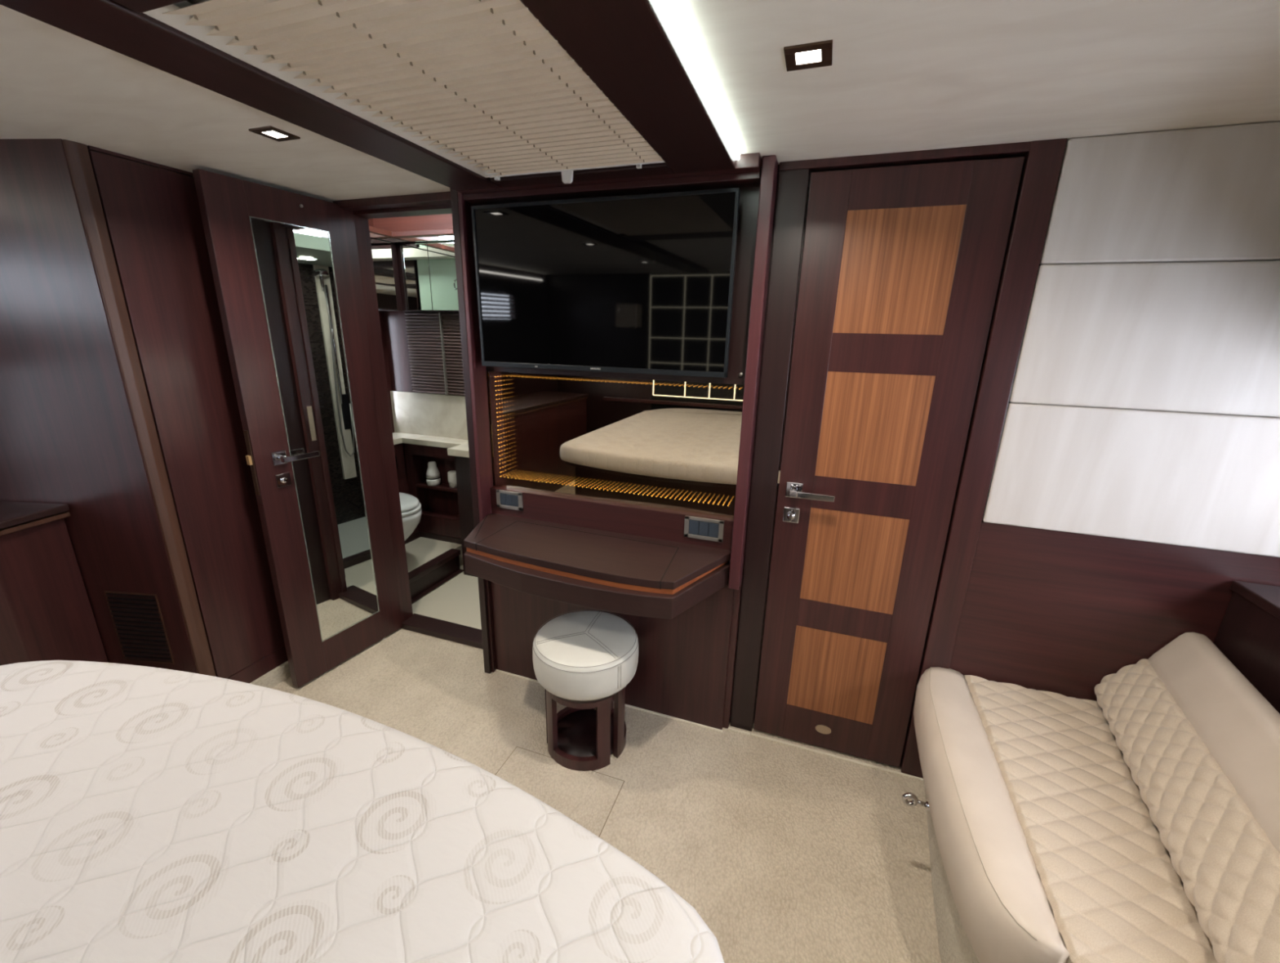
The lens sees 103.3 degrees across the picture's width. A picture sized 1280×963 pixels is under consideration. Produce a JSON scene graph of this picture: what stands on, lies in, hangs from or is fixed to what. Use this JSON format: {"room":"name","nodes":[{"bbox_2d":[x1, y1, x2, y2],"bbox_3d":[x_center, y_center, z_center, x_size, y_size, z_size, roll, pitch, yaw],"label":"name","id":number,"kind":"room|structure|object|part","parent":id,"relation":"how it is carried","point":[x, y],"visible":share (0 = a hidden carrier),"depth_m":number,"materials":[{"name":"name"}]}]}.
{"room":"yacht bedroom cabin","nodes":[
{"label":"yacht bedroom cabin","id":0,"kind":"room"},
{"bbox_2d":[0,138,197,673],"bbox_3d":[-2.116,-0.037,1.760,0.900,2.000,0.030,3,16,4],"label":"wall","id":1,"kind":"structure","parent":0,"point":[68,436],"depth_m":1.66,"materials":[{"name":"brown wood"}]},
{"bbox_2d":[62,139,216,676],"bbox_3d":[-1.660,-0.019,1.736,0.026,2.000,0.052,7,17,18],"label":"trim","id":2,"kind":"structure","parent":1,"relation":"attached to","point":[77,153],"depth_m":1.65,"materials":[{"name":"brown wood"}]},
{"bbox_2d":[103,591,174,664],"bbox_3d":[-1.865,0.548,1.887,0.205,0.294,0.006,3,16,4],"label":"air vent","id":3,"kind":"object","parent":1,"relation":"in","point":[137,619],"visible":1,"depth_m":1.88,"materials":[{"name":"black wood"}]},
{"bbox_2d":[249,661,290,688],"bbox_3d":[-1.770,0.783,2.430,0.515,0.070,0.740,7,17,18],"label":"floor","id":4,"kind":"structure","parent":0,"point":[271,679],"depth_m":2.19,"materials":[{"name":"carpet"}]},
{"bbox_2d":[87,145,288,684],"bbox_3d":[-1.751,-0.180,2.163,0.500,1.930,0.745,7,17,18],"label":"wall panel","id":5,"kind":"object","parent":4,"relation":"on","point":[152,213],"visible":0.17,"depth_m":1.81,"materials":[{"name":"brown wood"}]},
{"bbox_2d":[378,311,394,432],"bbox_3d":[-1.820,-0.543,3.003,0.080,2.300,0.920,7,17,18],"label":"wall","id":6,"kind":"structure","parent":0,"point":[380,313],"depth_m":3.30,"materials":[{"name":"brown wood"}]},
{"bbox_2d":[370,238,402,311],"bbox_3d":[-1.653,-1.140,2.744,0.253,0.373,0.662,7,17,18],"label":"upper cabinet","id":7,"kind":"object","parent":6,"relation":"attached to","point":[384,253],"visible":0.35,"depth_m":2.91,"materials":[{"name":"brown wood"}]},
{"bbox_2d":[382,311,464,488],"bbox_3d":[-0.456,-0.505,2.988,2.650,2.300,0.060,7,17,18],"label":"wall","id":8,"kind":"structure","parent":0,"point":[395,327],"depth_m":3.27,"materials":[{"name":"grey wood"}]},
{"bbox_2d":[404,311,445,395],"bbox_3d":[-1.332,-0.801,3.169,0.268,0.494,0.032,7,17,18],"label":"blind","id":9,"kind":"object","parent":8,"relation":"attached to","point":[423,329],"visible":1,"depth_m":3.16,"materials":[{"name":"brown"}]},
{"bbox_2d":[395,241,458,312],"bbox_3d":[-0.911,-1.161,2.881,1.090,0.373,0.095,7,17,18],"label":"upper cabinet","id":10,"kind":"object","parent":8,"relation":"attached to","point":[427,272],"visible":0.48,"depth_m":2.94,"materials":[{"name":"green glass"}]},
{"bbox_3d":[-1.310,-1.198,2.969,0.194,0.365,0.008,7,17,18],"label":"mirror door","id":11,"kind":"part","parent":10,"relation":"part of","materials":[{"name":"silver metal"}]},
{"bbox_3d":[-1.073,-1.169,2.890,0.302,0.365,0.008,7,17,18],"label":"mirror door","id":12,"kind":"part","parent":10,"relation":"part of","materials":[{"name":"silver metal"}]},
{"bbox_2d":[390,391,467,439],"bbox_3d":[-1.029,-0.394,3.187,1.330,0.276,0.015,7,17,18],"label":"backsplash","id":13,"kind":"structure","parent":8,"relation":"attached to","point":[442,415],"depth_m":3.29,"materials":[{"name":"beige stone"}]},
{"bbox_2d":[438,311,448,395],"bbox_3d":[-1.204,-0.781,3.117,0.008,0.496,0.033,7,17,18],"label":"chrome strip","id":14,"kind":"object","parent":8,"relation":"attached to","point":[441,322],"visible":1,"depth_m":3.10,"materials":[{"name":"silver metal"}]},
{"bbox_2d":[440,312,464,395],"bbox_3d":[-0.821,-0.739,2.999,0.797,0.494,0.032,7,17,18],"label":"blind","id":15,"kind":"object","parent":8,"relation":"attached to","point":[451,329],"visible":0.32,"depth_m":3.09,"materials":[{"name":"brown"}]},
{"bbox_2d":[271,564,942,962],"bbox_3d":[-0.628,1.313,0.898,4.550,0.072,4.950,7,17,18],"label":"floor","id":16,"kind":"structure","parent":0,"point":[786,854],"depth_m":1.69,"materials":[{"name":"beige carpet"}]},
{"bbox_2d":[0,501,107,666],"bbox_3d":[-2.586,0.791,0.842,0.565,0.892,2.428,7,17,18],"label":"base cabinet","id":17,"kind":"object","parent":16,"relation":"on","point":[46,614],"visible":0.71,"depth_m":1.72,"materials":[{"name":"brown wood"}]},
{"bbox_2d":[404,537,462,572],"bbox_3d":[-1.541,0.516,3.212,0.595,0.138,0.770,7,17,18],"label":"platform","id":18,"kind":"object","parent":16,"relation":"on","point":[421,550],"visible":0.14,"depth_m":3.26,"materials":[{"name":"beige stone"}]},
{"bbox_2d":[393,443,420,544],"bbox_3d":[-1.704,0.134,3.100,0.232,0.650,0.650,7,17,18],"label":"base cabinet","id":19,"kind":"object","parent":18,"relation":"on","point":[398,448],"visible":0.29,"depth_m":3.31,"materials":[{"name":"brown wood"}]},
{"bbox_2d":[395,455,397,469],"bbox_3d":[-1.579,-0.113,3.214,0.011,0.088,0.095,7,17,18],"label":"switch","id":20,"kind":"object","parent":19,"relation":"attached to","point":[395,455],"visible":0.23,"depth_m":3.25,"materials":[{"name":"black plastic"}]},
{"bbox_2d":[392,432,467,448],"bbox_3d":[-1.484,-0.187,2.996,0.640,0.036,0.770,7,17,18],"label":"countertop","id":21,"kind":"structure","parent":19,"relation":"on","point":[398,437],"depth_m":3.23,"materials":[{"name":"white stone"}]},
{"bbox_2d":[399,492,422,540],"bbox_3d":[-1.477,0.304,2.959,0.436,0.413,0.358,7,17,18],"label":"toilet","id":22,"kind":"object","parent":18,"relation":"on","point":[411,507],"visible":0.31,"depth_m":2.87,"materials":[{"name":"white ceramic"}]},
{"bbox_3d":[-1.478,0.119,2.908,0.425,0.031,0.350,7,17,18],"label":"lid","id":23,"kind":"part","parent":22,"relation":"part of","materials":[{"name":"white ceramic"}]},
{"bbox_3d":[-1.471,0.148,2.914,0.432,0.019,0.358,7,17,18],"label":"seat","id":24,"kind":"part","parent":22,"relation":"part of","materials":[{"name":"white ceramic"}]},
{"bbox_3d":[-1.476,0.332,2.967,0.430,0.355,0.356,7,17,18],"label":"bowl","id":25,"kind":"part","parent":22,"relation":"part of","materials":[{"name":"white ceramic"}]},
{"bbox_2d":[404,443,461,544],"bbox_3d":[-1.304,0.070,3.359,0.472,0.650,0.120,7,17,18],"label":"base cabinet","id":26,"kind":"object","parent":18,"relation":"on","point":[440,516],"visible":0.51,"depth_m":3.37,"materials":[{"name":"brown wood"}]},
{"bbox_2d":[426,461,440,486],"bbox_3d":[-1.362,-0.054,3.329,0.090,0.157,0.090,7,17,18],"label":"soap bottle","id":27,"kind":"object","parent":26,"relation":"on","point":[433,477],"visible":1,"depth_m":3.30,"materials":[{"name":"white plastic"}]},
{"bbox_2d":[416,480,457,493],"bbox_3d":[-1.277,0.039,3.335,0.412,0.020,0.090,7,17,18],"label":"shelf","id":28,"kind":"object","parent":26,"relation":"attached to","point":[444,485],"depth_m":3.33,"materials":[{"name":"brown wood"}]},
{"bbox_2d":[447,470,457,488],"bbox_3d":[-1.216,-0.016,3.303,0.072,0.105,0.072,7,17,18],"label":"jar","id":29,"kind":"object","parent":26,"relation":"on","point":[451,475],"visible":0.81,"depth_m":3.27,"materials":[{"name":"white ceramic"}]},
{"bbox_2d":[408,548,460,599],"bbox_3d":[-1.276,0.575,3.016,0.068,0.146,0.560,7,17,18],"label":"step","id":30,"kind":"structure","parent":18,"relation":"attached to","point":[424,577],"depth_m":3.05,"materials":[{"name":"brown wood"}]},
{"bbox_2d":[400,613,483,649],"bbox_3d":[-0.943,0.776,2.595,0.630,0.032,0.105,7,17,18],"label":"threshold","id":31,"kind":"object","parent":16,"relation":"on","point":[449,631],"visible":0.56,"depth_m":2.60,"materials":[{"name":"brown wood"}]},
{"bbox_2d":[447,442,477,577],"bbox_3d":[-0.782,0.205,3.118,0.685,0.824,0.270,7,17,18],"label":"bathroom vanity","id":32,"kind":"object","parent":16,"relation":"on","point":[460,452],"visible":0.24,"depth_m":3.06,"materials":[{"name":"brown wood"}]},
{"bbox_2d":[449,187,493,674],"bbox_3d":[-0.641,-0.109,2.136,0.030,2.000,0.210,7,17,18],"label":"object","id":33,"kind":"object","parent":16,"relation":"on","point":[454,195],"visible":0.24,"depth_m":1.99,"materials":[{"name":"brown wood"}]},
{"bbox_2d":[494,746,624,837],"bbox_3d":[-0.330,1.079,1.647,0.437,0.002,0.428,7,17,18],"label":"hatch","id":34,"kind":"object","parent":16,"relation":"on","point":[588,798],"visible":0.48,"depth_m":1.75,"materials":[{"name":"beige carpet"}]},
{"bbox_2d":[532,609,638,771],"bbox_3d":[-0.200,0.769,1.889,0.383,0.469,0.383,7,17,18],"label":"round stool","id":35,"kind":"object","parent":16,"relation":"on","point":[584,661],"visible":1,"depth_m":1.79,"materials":[{"name":"white leather"}]},
{"bbox_3d":[-0.286,0.832,1.990,0.073,0.290,0.243,16,21,41],"label":"panel","id":36,"kind":"part","parent":35,"relation":"part of","materials":[{"name":"brown wood"}]},
{"bbox_3d":[-0.229,0.886,1.805,0.243,0.290,0.073,5,16,13],"label":"panel","id":37,"kind":"part","parent":35,"relation":"part of","materials":[{"name":"brown wood"}]},
{"bbox_3d":[-0.196,0.617,1.845,0.383,0.150,0.383,7,17,18],"label":"seat","id":38,"kind":"part","parent":35,"relation":"part of","materials":[{"name":"white leather"}]},
{"bbox_3d":[-0.091,0.849,1.946,0.073,0.290,0.243,-3,17,-16],"label":"panel","id":39,"kind":"part","parent":35,"relation":"part of","materials":[{"name":"brown wood"}]},
{"bbox_2d":[463,513,742,729],"bbox_3d":[-0.214,0.601,1.943,1.108,0.762,0.396,7,17,18],"label":"vanity desk","id":40,"kind":"object","parent":16,"relation":"on","point":[678,602],"visible":0.9,"depth_m":1.90,"materials":[{"name":"brown wood"}]},
{"bbox_3d":[-0.221,0.318,1.853,1.063,0.075,0.371,7,17,18],"label":"drawer","id":41,"kind":"part","parent":40,"relation":"part of","materials":[{"name":"brown wood"}]},
{"bbox_2d":[924,768,1170,962],"bbox_3d":[1.081,1.117,1.165,0.656,0.262,1.172,7,17,18],"label":"sofa base","id":42,"kind":"object","parent":16,"relation":"on","point":[954,945],"visible":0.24,"depth_m":1.28,"materials":[{"name":"leather"}]},
{"bbox_2d":[902,792,929,810],"bbox_3d":[0.815,0.910,1.419,0.148,0.042,0.020,7,17,18],"label":"chrome catch","id":43,"kind":"object","parent":42,"relation":"attached to","point":[905,797],"visible":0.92,"depth_m":1.43,"materials":[{"name":"grey metal"}]},
{"bbox_3d":[0.792,0.908,1.427,0.028,0.013,0.012,8,17,22],"label":"rod","id":44,"kind":"part","parent":43,"relation":"part of","materials":[{"name":"silver metal"}]},
{"bbox_2d":[913,666,1217,962],"bbox_3d":[0.998,0.862,1.207,0.531,0.193,1.022,7,17,18],"label":"seat cushion","id":45,"kind":"object","parent":42,"relation":"on","point":[1051,851],"visible":0.99,"depth_m":1.14,"materials":[{"name":"beige leather"}]},
{"bbox_2d":[1094,632,1279,962],"bbox_3d":[1.227,0.683,1.013,0.228,0.281,1.189,10,18,27],"label":"sofa backrest","id":46,"kind":"object","parent":45,"relation":"on","point":[1200,744],"visible":1,"depth_m":1.10,"materials":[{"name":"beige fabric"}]},
{"bbox_2d":[1213,581,1279,713],"bbox_3d":[1.179,1.180,-0.202,0.382,0.900,3.622,7,17,18],"label":"ledge","id":47,"kind":"object","parent":16,"relation":"on","point":[1248,635],"visible":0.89,"depth_m":1.31,"materials":[{"name":"brown wood"}]},
{"bbox_2d":[1230,581,1279,619],"bbox_3d":[1.190,0.761,-0.322,0.382,0.028,3.622,7,17,18],"label":"shelf","id":48,"kind":"object","parent":47,"relation":"attached to","point":[1264,598],"depth_m":1.31,"materials":[{"name":"brown wood"}]},
{"bbox_3d":[-0.964,0.876,-0.057,1.700,0.022,2.365,7,17,18],"label":"board","id":49,"kind":"object","parent":16,"relation":"on","visible":0},
{"bbox_2d":[0,660,724,962],"bbox_3d":[-0.962,0.806,-0.070,1.760,0.120,2.415,7,17,18],"label":"mattress","id":50,"kind":"object","parent":49,"relation":"on","point":[148,815],"visible":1,"depth_m":0.73,"materials":[{"name":"white fabric"}]},
{"bbox_2d":[0,0,1279,202],"bbox_3d":[-0.704,-0.576,-0.012,4.550,0.080,4.200,7,17,18],"label":"ceiling","id":51,"kind":"structure","parent":0,"point":[903,75],"depth_m":1.04,"materials":[{"name":"white paint"}]},
{"bbox_2d":[112,0,186,13],"bbox_3d":[-0.529,-0.688,0.608,0.588,0.038,0.180,7,17,18],"label":"beam","id":52,"kind":"structure","parent":51,"relation":"attached to","point":[138,6],"depth_m":0.76,"materials":[{"name":"brown wood"}]},
{"bbox_2d":[0,0,499,191],"bbox_3d":[-1.079,-0.596,0.238,0.171,0.038,3.215,7,17,18],"label":"beam","id":53,"kind":"structure","parent":51,"relation":"attached to","point":[113,25],"depth_m":0.98,"materials":[{"name":"brown wood"}]},
{"bbox_2d":[248,125,300,141],"bbox_3d":[-0.979,-0.933,1.357,0.082,0.005,0.082,7,17,18],"label":"recessed light","id":54,"kind":"object","parent":51,"relation":"in","point":[269,131],"visible":1,"depth_m":1.35,"materials":[{"name":"brown metal"}]},
{"bbox_2d":[142,0,665,183],"bbox_3d":[-0.349,-0.812,1.105,0.616,0.066,0.903,7,17,18],"label":"blind","id":55,"kind":"object","parent":51,"relation":"attached to","point":[483,86],"visible":0.98,"depth_m":0.95,"materials":[{"name":"white"}]},
{"bbox_3d":[-0.197,-0.928,1.480,0.590,0.026,0.028,7,17,18],"label":"rail","id":56,"kind":"part","parent":55,"relation":"part of","materials":[{"name":"white plastic"}]},
{"bbox_2d":[490,162,674,186],"bbox_3d":[-0.186,-0.949,1.546,0.588,0.038,0.075,7,17,18],"label":"beam","id":57,"kind":"structure","parent":51,"relation":"attached to","point":[662,168],"depth_m":1.53,"materials":[{"name":"brown wood"}]},
{"bbox_2d":[520,0,735,173],"bbox_3d":[-0.348,-0.508,-0.003,0.178,0.038,3.220,7,17,18],"label":"beam","id":58,"kind":"structure","parent":51,"relation":"attached to","point":[629,49],"depth_m":0.92,"materials":[{"name":"brown wood"}]},
{"bbox_2d":[657,0,739,159],"bbox_3d":[-0.226,-0.533,0.055,0.010,0.015,3.018,7,17,18],"label":"light strip","id":59,"kind":"object","parent":58,"relation":"attached to","point":[666,6],"visible":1,"depth_m":0.95,"materials":[{"name":"white plastic"}]},
{"bbox_2d":[783,39,832,71],"bbox_3d":[0.308,-0.777,0.924,0.082,0.005,0.082,7,17,18],"label":"recessed light","id":60,"kind":"object","parent":51,"relation":"in","point":[817,54],"visible":1,"depth_m":0.92,"materials":[{"name":"brown metal"}]},
{"bbox_2d":[353,155,1279,755],"bbox_3d":[0.250,-0.171,1.884,3.850,2.300,0.224,7,17,18],"label":"wall","id":61,"kind":"structure","parent":0,"point":[1055,611],"depth_m":1.54,"materials":[{"name":"brown wood"}]},
{"bbox_2d":[192,168,402,688],"bbox_3d":[-1.325,-0.122,2.129,0.094,1.973,0.553,9,18,24],"label":"door","id":62,"kind":"structure","parent":61,"relation":"in","point":[285,264],"depth_m":2.06,"materials":[{"name":"brown wood"}]},
{"bbox_3d":[-1.463,-0.069,1.908,0.024,0.250,0.004,9,18,24],"label":"latch plate","id":63,"kind":"part","parent":62,"relation":"part of","materials":[{"name":"brown metal"}]},
{"bbox_3d":[-1.405,-0.093,1.971,0.011,0.052,0.052,9,18,24],"label":"handle","id":64,"kind":"part","parent":62,"relation":"part of","materials":[{"name":"silver metal"}]},
{"bbox_3d":[-1.408,-0.006,1.996,0.011,0.052,0.052,9,18,24],"label":"lock plate","id":65,"kind":"part","parent":62,"relation":"part of","materials":[{"name":"silver metal"}]},
{"bbox_3d":[-1.356,-0.102,2.010,0.050,0.023,0.141,9,18,24],"label":"lever","id":66,"kind":"part","parent":62,"relation":"part of","materials":[{"name":"silver metal"}]},
{"bbox_2d":[248,215,379,642],"bbox_3d":[-1.341,-0.147,2.142,0.060,1.710,0.294,7,17,18],"label":"mirror","id":67,"kind":"object","parent":62,"relation":"attached to","point":[295,268],"depth_m":2.10,"materials":[{"name":"clear glass"}]},
{"bbox_2d":[332,191,452,622],"bbox_3d":[-0.943,-0.162,2.294,0.655,2.000,0.138,7,17,18],"label":"door frame","id":68,"kind":"structure","parent":61,"relation":"attached to","point":[439,199],"depth_m":2.27,"materials":[{"name":"brown wood"}]},
{"bbox_2d":[411,568,463,604],"bbox_3d":[-1.246,0.645,3.025,0.031,0.008,0.560,7,17,18],"label":"trim","id":69,"kind":"structure","parent":61,"relation":"attached to","point":[427,592],"depth_m":3.05,"materials":[{"name":"brown wood"}]},
{"bbox_2d":[457,191,493,522],"bbox_3d":[-0.632,-0.408,1.981,0.016,1.340,0.085,7,17,18],"label":"side panel","id":70,"kind":"object","parent":61,"relation":"attached to","point":[478,384],"visible":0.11,"depth_m":1.96,"materials":[{"name":"brown wood"}]},
{"bbox_2d":[471,187,740,377],"bbox_3d":[-0.142,-0.655,1.726,0.928,0.543,0.086,7,17,18],"label":"television","id":71,"kind":"object","parent":61,"relation":"attached to","point":[638,283],"visible":1,"depth_m":1.67,"materials":[{"name":"black plastic"}]},
{"bbox_2d":[456,152,762,204],"bbox_3d":[-0.131,-0.963,1.630,1.024,0.055,0.118,7,17,18],"label":"beam","id":72,"kind":"structure","parent":61,"relation":"attached to","point":[747,171],"depth_m":1.59,"materials":[{"name":"brown wood"}]},
{"bbox_2d":[490,486,733,550],"bbox_3d":[-0.141,0.137,1.995,1.024,0.119,0.038,7,17,18],"label":"panel","id":73,"kind":"object","parent":61,"relation":"attached to","point":[618,517],"visible":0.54,"depth_m":1.97,"materials":[{"name":"brown wood"}]},
{"bbox_2d":[496,489,523,511],"bbox_3d":[-0.541,0.077,2.100,0.122,0.077,0.009,7,17,18],"label":"power socket","id":74,"kind":"object","parent":73,"relation":"attached to","point":[504,499],"visible":1,"depth_m":2.10,"materials":[{"name":"silver metal"}]},
{"bbox_2d":[684,515,724,542],"bbox_3d":[0.232,0.172,1.843,0.144,0.082,0.009,7,17,18],"label":"power socket","id":75,"kind":"object","parent":73,"relation":"attached to","point":[695,527],"visible":1,"depth_m":1.84,"materials":[{"name":"silver metal"}]},
{"bbox_2d":[487,371,744,518],"bbox_3d":[-0.103,-0.173,2.000,1.024,0.480,0.168,7,17,18],"label":"mirror","id":76,"kind":"object","parent":61,"relation":"attached to","point":[674,446],"visible":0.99,"depth_m":1.90,"materials":[{"name":"clear mirror"}]},
{"bbox_2d":[495,669,750,735],"bbox_3d":[-0.117,0.934,2.165,1.160,0.005,0.032,7,17,18],"label":"trim","id":77,"kind":"structure","parent":61,"relation":"attached to","point":[496,670],"depth_m":2.08,"materials":[{"name":"beige metal"}]},
{"bbox_2d":[728,155,777,590],"bbox_3d":[0.361,-0.278,1.651,0.038,1.360,0.076,7,17,18],"label":"side panel","id":78,"kind":"object","parent":61,"relation":"attached to","point":[769,163],"visible":1,"depth_m":1.59,"materials":[{"name":"brown wood"}]},
{"bbox_2d":[751,733,924,781],"bbox_3d":[0.727,1.031,1.901,0.612,0.004,0.008,7,17,18],"label":"trim","id":79,"kind":"structure","parent":61,"relation":"attached to","point":[752,734],"depth_m":1.89,"materials":[{"name":"beige metal"}]},
{"bbox_2d":[753,156,1024,768],"bbox_3d":[0.715,0.075,1.648,0.529,1.956,0.097,7,17,18],"label":"door","id":80,"kind":"structure","parent":61,"relation":"in","point":[901,265],"depth_m":1.59,"materials":[{"name":"brown wood"}]},
{"bbox_3d":[0.518,0.115,1.736,0.052,0.052,0.011,7,17,18],"label":"lock plate","id":81,"kind":"part","parent":80,"relation":"part of","materials":[{"name":"silver metal"}]},
{"bbox_3d":[0.521,0.028,1.711,0.052,0.052,0.011,7,17,18],"label":"handle","id":82,"kind":"part","parent":80,"relation":"part of","materials":[{"name":"silver metal"}]},
{"bbox_3d":[0.566,0.042,1.668,0.141,0.023,0.050,7,17,18],"label":"lever","id":83,"kind":"part","parent":80,"relation":"part of","materials":[{"name":"silver metal"}]},
{"bbox_3d":[0.689,0.933,1.903,0.056,0.035,0.004,7,17,18],"label":"oval plate","id":84,"kind":"part","parent":80,"relation":"part of","materials":[{"name":"silver metal"}]},
{"bbox_3d":[0.709,0.699,1.847,0.300,0.341,0.025,7,17,18],"label":"teak panel","id":85,"kind":"part","parent":80,"relation":"part of","materials":[{"name":"brown wood"}]},
{"bbox_3d":[0.720,0.266,1.723,0.300,0.342,0.025,7,17,18],"label":"teak panel","id":86,"kind":"part","parent":80,"relation":"part of","materials":[{"name":"brown wood"}]},
{"bbox_3d":[0.731,-0.169,1.598,0.300,0.339,0.025,7,17,18],"label":"teak panel","id":87,"kind":"part","parent":80,"relation":"part of","materials":[{"name":"brown wood"}]},
{"bbox_3d":[0.741,-0.606,1.472,0.300,0.339,0.025,7,17,18],"label":"teak panel","id":88,"kind":"part","parent":80,"relation":"part of","materials":[{"name":"brown wood"}]},
{"bbox_2d":[730,137,1067,778],"bbox_3d":[0.720,0.060,1.666,0.698,2.000,0.044,7,17,18],"label":"door frame","id":89,"kind":"structure","parent":61,"relation":"attached to","point":[1043,159],"depth_m":1.54,"materials":[{"name":"brown wood"}]},
{"bbox_2d":[982,402,1279,557],"bbox_3d":[1.517,0.004,1.346,0.985,0.362,0.026,7,17,18],"label":"wall panel","id":90,"kind":"object","parent":61,"relation":"attached to","point":[1188,479],"visible":0.99,"depth_m":1.38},
{"bbox_2d":[1008,260,1279,417],"bbox_3d":[1.525,-0.347,1.246,0.985,0.364,0.026,7,17,18],"label":"wall panel","id":91,"kind":"object","parent":61,"relation":"attached to","point":[1198,337],"visible":1,"depth_m":1.30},
{"bbox_2d":[1040,121,1279,264],"bbox_3d":[1.533,-0.663,1.155,0.985,0.290,0.026,7,17,18],"label":"wall panel","id":92,"kind":"object","parent":61,"relation":"attached to","point":[1202,194],"visible":1,"depth_m":1.23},
{"bbox_3d":[-0.577,-1.507,2.280,2.660,0.050,0.920,7,17,18],"label":"ceiling","id":93,"kind":"structure","parent":0,"visible":0},
{"bbox_2d":[368,213,453,244],"bbox_3d":[-1.128,-1.411,2.522,1.330,0.294,0.765,7,17,18],"label":"ceiling panel","id":94,"kind":"object","parent":93,"relation":"attached to","point":[430,228],"visible":0.2,"depth_m":2.90,"materials":[{"name":"red metal"}]}
]}

